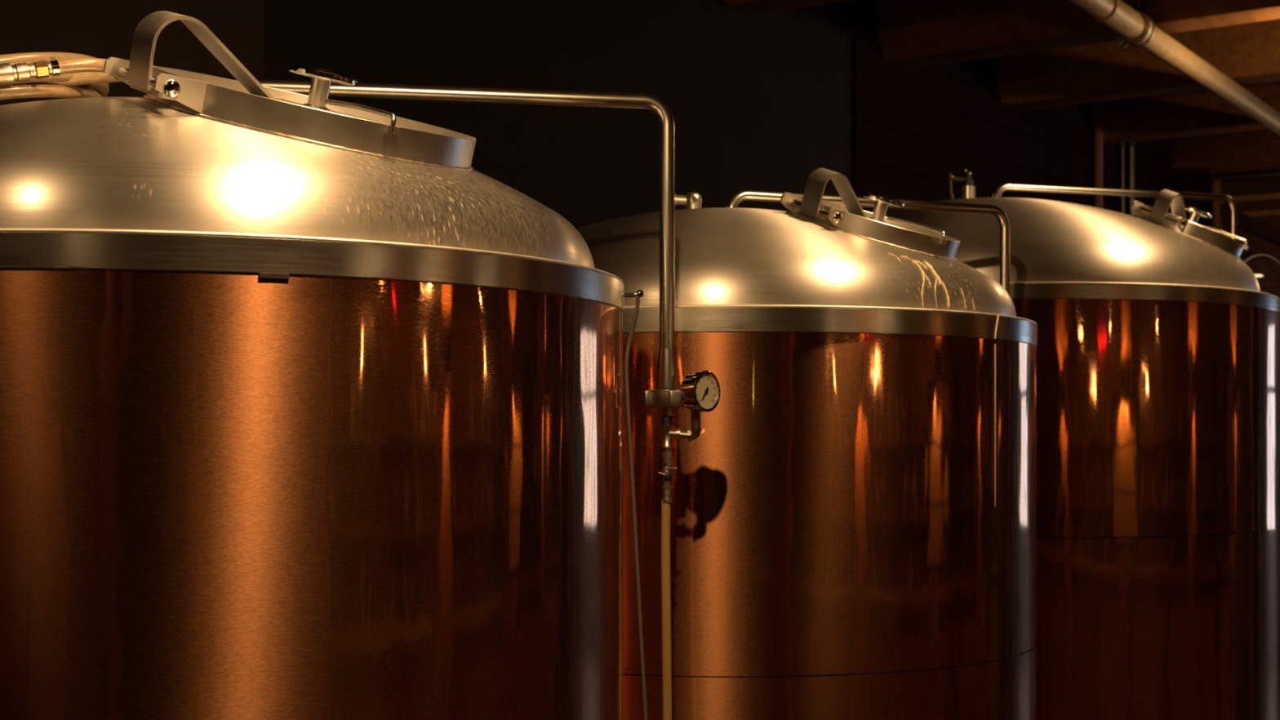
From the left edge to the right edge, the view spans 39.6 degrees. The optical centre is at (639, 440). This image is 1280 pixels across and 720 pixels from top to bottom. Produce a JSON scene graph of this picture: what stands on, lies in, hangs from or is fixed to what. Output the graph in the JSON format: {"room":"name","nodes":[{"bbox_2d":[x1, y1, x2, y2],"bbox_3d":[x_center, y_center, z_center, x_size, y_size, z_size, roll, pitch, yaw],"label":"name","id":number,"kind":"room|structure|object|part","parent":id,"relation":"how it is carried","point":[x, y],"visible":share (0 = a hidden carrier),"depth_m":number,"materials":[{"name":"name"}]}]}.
{"room":"processing plant","nodes":[
{"label":"processing plant","id":0,"kind":"room"},
{"bbox_2d":[264,0,1212,228],"bbox_3d":[-0.822,-0.325,6.652,0.176,4.050,18.000,0,0,36],"label":"wall","id":1,"kind":"structure","parent":0,"point":[766,102],"depth_m":8.06,"materials":[{"name":"paint"}]},
{"bbox_2d":[1094,109,1102,208],"bbox_3d":[3.045,-0.395,11.816,0.056,3.591,0.055,0,0,0],"label":"wall strip","id":2,"kind":"object","parent":1,"relation":"attached to","point":[1098,113],"visible":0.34,"depth_m":11.79,"materials":[{"name":"brown wood"}]},
{"bbox_2d":[1120,142,1124,213],"bbox_3d":[3.300,-0.371,12.171,0.024,3.542,0.023,0,0,0],"label":"conduit","id":3,"kind":"object","parent":1,"relation":"attached to","point":[1122,144],"visible":0.02,"depth_m":12.16,"materials":[{"name":"metal"}]},
{"bbox_2d":[1128,142,1134,214],"bbox_3d":[3.397,-0.452,12.305,0.044,3.704,0.043,0,0,0],"label":"conduit","id":4,"kind":"object","parent":1,"relation":"attached to","point":[1131,144],"visible":0.02,"depth_m":12.29,"materials":[{"name":"metal"}]},
{"bbox_2d":[1212,180,1221,233],"bbox_3d":[4.477,-0.183,13.810,0.044,3.767,0.090,0,0,36],"label":"trim","id":5,"kind":"structure","parent":1,"relation":"attached to","point":[1216,184],"depth_m":13.78,"materials":[{"name":"brown wood"}]},
{"bbox_2d":[1210,168,1279,181],"bbox_3d":[5.667,-2.020,12.825,3.100,0.044,0.043,0,0,36],"label":"conduit","id":6,"kind":"object","parent":1,"relation":"attached to","point":[1271,172],"visible":1,"depth_m":13.56,"materials":[{"name":"brown wood"}]},
{"bbox_2d":[724,0,1279,171],"bbox_3d":[2.376,-2.225,4.352,8.150,0.450,18.400,0,0,36],"label":"ceiling","id":7,"kind":"structure","parent":0,"point":[1049,53],"depth_m":9.87,"materials":[{"name":"brown wood"}]},
{"bbox_2d":[1068,0,1279,136],"bbox_3d":[2.215,-2.072,8.115,0.167,0.495,13.000,0,0,32],"label":"ceiling pipe","id":8,"kind":"object","parent":7,"relation":"hanging from","point":[1134,28],"visible":1,"depth_m":8.60,"materials":[{"name":"silver metal"}]},
{"bbox_2d":[1090,0,1142,37],"bbox_3d":[2.129,-1.900,7.961,0.125,0.125,0.380,0,0,32],"label":"coupling","id":9,"kind":"object","parent":8,"relation":"attached to","point":[1125,20],"depth_m":7.93,"materials":[{"name":"beige paint"}]},
{"bbox_3d":[2.294,-2.138,8.224,0.024,0.364,0.024,0,0,0],"label":"hanger rod","id":10,"kind":"part","parent":8,"relation":"part of","materials":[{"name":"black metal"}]},
{"bbox_2d":[1221,175,1279,662],"bbox_3d":[7.668,-0.325,11.711,7.750,4.050,0.172,0,0,36],"label":"wall","id":11,"kind":"structure","parent":0,"point":[1266,266],"depth_m":13.69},
{"bbox_2d":[1207,163,1279,175],"bbox_3d":[5.765,-2.128,12.875,3.300,0.164,0.161,0,0,36],"label":"trim","id":12,"kind":"structure","parent":11,"relation":"attached to","point":[1274,166],"depth_m":13.60,"materials":[{"name":"brown wood"}]},
{"bbox_2d":[1220,204,1279,236],"bbox_3d":[4.770,-1.639,13.618,0.634,0.368,0.060,0,0,36],"label":"trim","id":13,"kind":"structure","parent":11,"relation":"attached to","point":[1240,215],"depth_m":13.63,"materials":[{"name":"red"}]},
{"bbox_2d":[1220,192,1279,203],"bbox_3d":[5.794,-1.861,12.916,3.300,0.041,0.062,0,0,36],"label":"trim","id":14,"kind":"structure","parent":11,"relation":"attached to","point":[1277,195],"depth_m":13.65,"materials":[{"name":"brown wood"}]},
{"bbox_2d":[1220,208,1279,219],"bbox_3d":[5.797,-1.738,12.920,3.300,0.041,0.050,0,0,36],"label":"trim","id":15,"kind":"structure","parent":11,"relation":"attached to","point":[1267,212],"depth_m":13.64,"materials":[{"name":"brown wood"}]},
{"bbox_2d":[1221,211,1279,243],"bbox_3d":[4.770,-1.588,13.618,0.634,0.367,0.060,0,0,36],"label":"trim","id":16,"kind":"structure","parent":11,"relation":"attached to","point":[1225,215],"depth_m":13.63,"materials":[{"name":"red"}]},
{"bbox_2d":[1243,253,1279,276],"bbox_3d":[4.714,-1.335,13.575,0.134,0.183,0.399,0,0,-37],"label":"gooseneck lamp","id":17,"kind":"object","parent":11,"relation":"attached to","point":[1245,260],"visible":0.83,"depth_m":13.54,"materials":[{"name":"silver"}]},
{"bbox_3d":[4.720,-1.353,13.579,0.121,0.147,0.399,0,0,-37],"label":"arm","id":18,"kind":"part","parent":17,"relation":"part of"},
{"bbox_2d":[1279,662,1279,719],"bbox_3d":[2.376,1.750,4.352,8.150,0.100,18.400,0,0,36],"label":"floor","id":19,"kind":"structure","parent":0,"point":[1279,662],"depth_m":12.05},
{"bbox_2d":[0,10,623,719],"bbox_3d":[-0.776,0.541,2.924,1.500,2.319,1.500,0,0,-43],"label":"tank","id":20,"kind":"object","parent":19,"relation":"on","point":[308,410],"visible":1,"depth_m":2.29,"materials":[{"name":"copper"},{"name":"stainless steel"}]},
{"bbox_2d":[0,52,121,100],"bbox_3d":[-1.096,-0.537,2.862,0.477,0.218,0.530,0,0,-35],"label":"coiled hose","id":21,"kind":"object","parent":20,"relation":"on","point":[28,74],"visible":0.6,"depth_m":2.73,"materials":[{"name":"plastic"}]},
{"bbox_3d":[-0.755,-0.538,2.627,0.074,0.044,0.006,5,13,-37],"label":"hinge plate","id":22,"kind":"part","parent":20,"relation":"part of","materials":[{"name":"metal"}]},
{"bbox_3d":[-0.637,-0.480,2.464,0.074,0.044,0.006,5,13,-37],"label":"hinge plate","id":23,"kind":"part","parent":20,"relation":"part of","materials":[{"name":"metal"}]},
{"bbox_3d":[-0.776,0.143,2.924,1.496,0.711,1.496,0,0,0],"label":"copper panel","id":24,"kind":"part","parent":20,"relation":"part of","materials":[{"name":"brown metal"}]},
{"bbox_3d":[-0.493,-0.493,2.698,0.471,0.016,0.471,5,13,-37],"label":"manway lid","id":25,"kind":"part","parent":20,"relation":"part of","materials":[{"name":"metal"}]},
{"bbox_3d":[-0.486,-0.522,2.693,0.042,0.047,0.042,5,13,-37],"label":"screw post","id":26,"kind":"part","parent":20,"relation":"part of","materials":[{"name":"metal"}]},
{"bbox_3d":[-0.407,-0.475,2.583,0.008,0.025,0.225,5,13,-37],"label":"latch rod","id":27,"kind":"part","parent":20,"relation":"part of","materials":[{"name":"metal"}]},
{"bbox_2d":[257,79,720,502],"bbox_3d":[-0.302,-0.265,3.279,0.912,0.766,0.119,0,0,-8],"label":"vent pipe","id":28,"kind":"object","parent":20,"relation":"attached to","point":[700,391],"visible":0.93,"depth_m":3.31,"materials":[{"name":"metal"}]},
{"bbox_2d":[661,499,671,719],"bbox_3d":[0.054,0.878,3.320,0.022,1.531,0.061,0,0,-16],"label":"hose","id":29,"kind":"object","parent":28,"relation":"hanging from","point":[665,507],"visible":1,"depth_m":3.33,"materials":[{"name":"brown plastic"}]},
{"bbox_3d":[0.052,0.059,3.329,0.036,0.017,0.006,0,0,5],"label":"valve lever","id":30,"kind":"part","parent":28,"relation":"part of","materials":[{"name":"metal"}]},
{"bbox_2d":[623,289,644,297],"bbox_3d":[-0.015,-0.244,2.979,0.045,0.015,0.015,0,0,-28],"label":"hook","id":31,"kind":"object","parent":20,"relation":"attached to","point":[639,293],"visible":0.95,"depth_m":2.98,"materials":[{"name":"silver metal"}]},
{"bbox_3d":[-0.018,-0.243,2.978,0.039,0.011,0.012,0,0,-35],"label":"arm","id":32,"kind":"part","parent":31,"relation":"part of","materials":[{"name":"silver metal"}]},
{"bbox_2d":[624,296,648,719],"bbox_3d":[0.017,0.722,2.993,0.086,1.928,0.022,0,0,0],"label":"hanging cable","id":33,"kind":"object","parent":31,"relation":"hanging from","point":[637,299],"visible":1,"depth_m":3.00,"materials":[{"name":"grey plastic"}]},
{"bbox_2d":[576,168,1037,719],"bbox_3d":[0.196,0.546,4.323,1.500,2.308,1.500,0,0,18],"label":"tank","id":34,"kind":"object","parent":19,"relation":"on","point":[853,513],"visible":0.77,"depth_m":3.63,"materials":[{"name":"copper"},{"name":"stainless steel"}]},
{"bbox_2d":[674,191,702,208],"bbox_3d":[0.117,-0.579,4.398,0.072,0.069,0.048,0,0,0],"label":"valve","id":35,"kind":"object","parent":34,"relation":"on","point":[692,200],"visible":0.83,"depth_m":4.39,"materials":[{"name":"silver metal"}]},
{"bbox_2d":[690,195,697,203],"bbox_3d":[0.133,-0.591,4.380,0.017,0.017,0.012,0,0,0],"label":"outlet","id":36,"kind":"object","parent":35,"relation":"attached to","point":[694,199],"depth_m":4.38,"materials":[{"name":"metal"}]},
{"bbox_3d":[0.337,-0.539,4.035,0.044,0.040,0.006,8,14,-35],"label":"hinge plate","id":37,"kind":"part","parent":34,"relation":"part of","materials":[{"name":"silver metal"}]},
{"bbox_3d":[0.196,0.127,4.323,1.496,0.695,1.496,0,0,0],"label":"copper panel","id":38,"kind":"part","parent":34,"relation":"part of","materials":[{"name":"brown metal"}]},
{"bbox_3d":[0.196,1.029,4.323,1.496,1.102,1.496,0,0,0],"label":"copper panel","id":39,"kind":"part","parent":34,"relation":"part of","materials":[{"name":"brown metal"}]},
{"bbox_3d":[0.429,-0.485,3.895,0.044,0.040,0.006,8,14,-35],"label":"hinge plate","id":40,"kind":"part","parent":34,"relation":"part of","materials":[{"name":"metal"}]},
{"bbox_2d":[726,190,1009,295],"bbox_3d":[0.584,0.518,4.500,0.833,2.264,0.057,0,0,-21],"label":"vent pipe","id":41,"kind":"object","parent":34,"relation":"attached to","point":[745,195],"visible":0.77,"depth_m":4.58,"materials":[{"name":"metal"}]},
{"bbox_3d":[0.547,-0.520,4.069,0.042,0.047,0.042,8,14,-35],"label":"screw post","id":42,"kind":"part","parent":34,"relation":"part of","materials":[{"name":"metal"}]},
{"bbox_3d":[0.619,-0.472,3.987,0.009,0.073,0.166,0,0,-41],"label":"latch rod","id":43,"kind":"part","parent":34,"relation":"part of","materials":[{"name":"metal"}]},
{"bbox_2d":[884,189,1279,719],"bbox_3d":[1.139,0.456,5.894,1.845,2.489,1.845,0,0,-16],"label":"tank","id":44,"kind":"object","parent":19,"relation":"on","point":[1157,348],"visible":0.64,"depth_m":5.05,"materials":[{"name":"copper"},{"name":"stainless steel"}]},
{"bbox_2d":[947,168,975,199],"bbox_3d":[1.079,-0.846,5.980,0.094,0.130,0.048,0,0,0],"label":"valve","id":45,"kind":"object","parent":44,"relation":"on","point":[967,189],"visible":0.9,"depth_m":5.97,"materials":[{"name":"silver metal"}]},
{"bbox_3d":[1.044,-0.848,5.976,0.024,0.097,0.015,0,0,0],"label":"handle","id":46,"kind":"part","parent":45,"relation":"part of","materials":[{"name":"black metal"}]},
{"bbox_2d":[992,182,1236,240],"bbox_3d":[1.624,0.396,6.065,0.974,2.507,0.057,0,0,-17],"label":"vent pipe","id":47,"kind":"object","parent":44,"relation":"attached to","point":[1001,188],"visible":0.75,"depth_m":6.06,"materials":[{"name":"metal"}]},
{"bbox_3d":[1.549,-0.723,5.553,0.046,0.041,0.006,13,14,-42],"label":"hinge plate","id":48,"kind":"part","parent":44,"relation":"part of","materials":[{"name":"silver metal"}]},
{"bbox_3d":[1.139,-0.063,5.894,1.841,0.671,1.841,0,0,0],"label":"copper panel","id":49,"kind":"part","parent":44,"relation":"part of","materials":[{"name":"brown metal"}]},
{"bbox_3d":[1.139,0.928,5.894,1.841,1.304,1.841,0,0,0],"label":"copper panel","id":50,"kind":"part","parent":44,"relation":"part of","materials":[{"name":"brown metal"}]},
{"bbox_3d":[1.651,-0.656,5.427,0.046,0.041,0.006,13,14,-42],"label":"hinge plate","id":51,"kind":"part","parent":44,"relation":"part of","materials":[{"name":"silver metal"}]},
{"bbox_3d":[1.738,-0.691,5.601,0.042,0.047,0.042,13,14,-42],"label":"screw post","id":52,"kind":"part","parent":44,"relation":"part of","materials":[{"name":"metal"}]},
{"bbox_3d":[1.820,-0.636,5.552,0.145,0.081,0.008,0,0,30],"label":"latch rod","id":53,"kind":"part","parent":44,"relation":"part of","materials":[{"name":"metal"}]}
]}

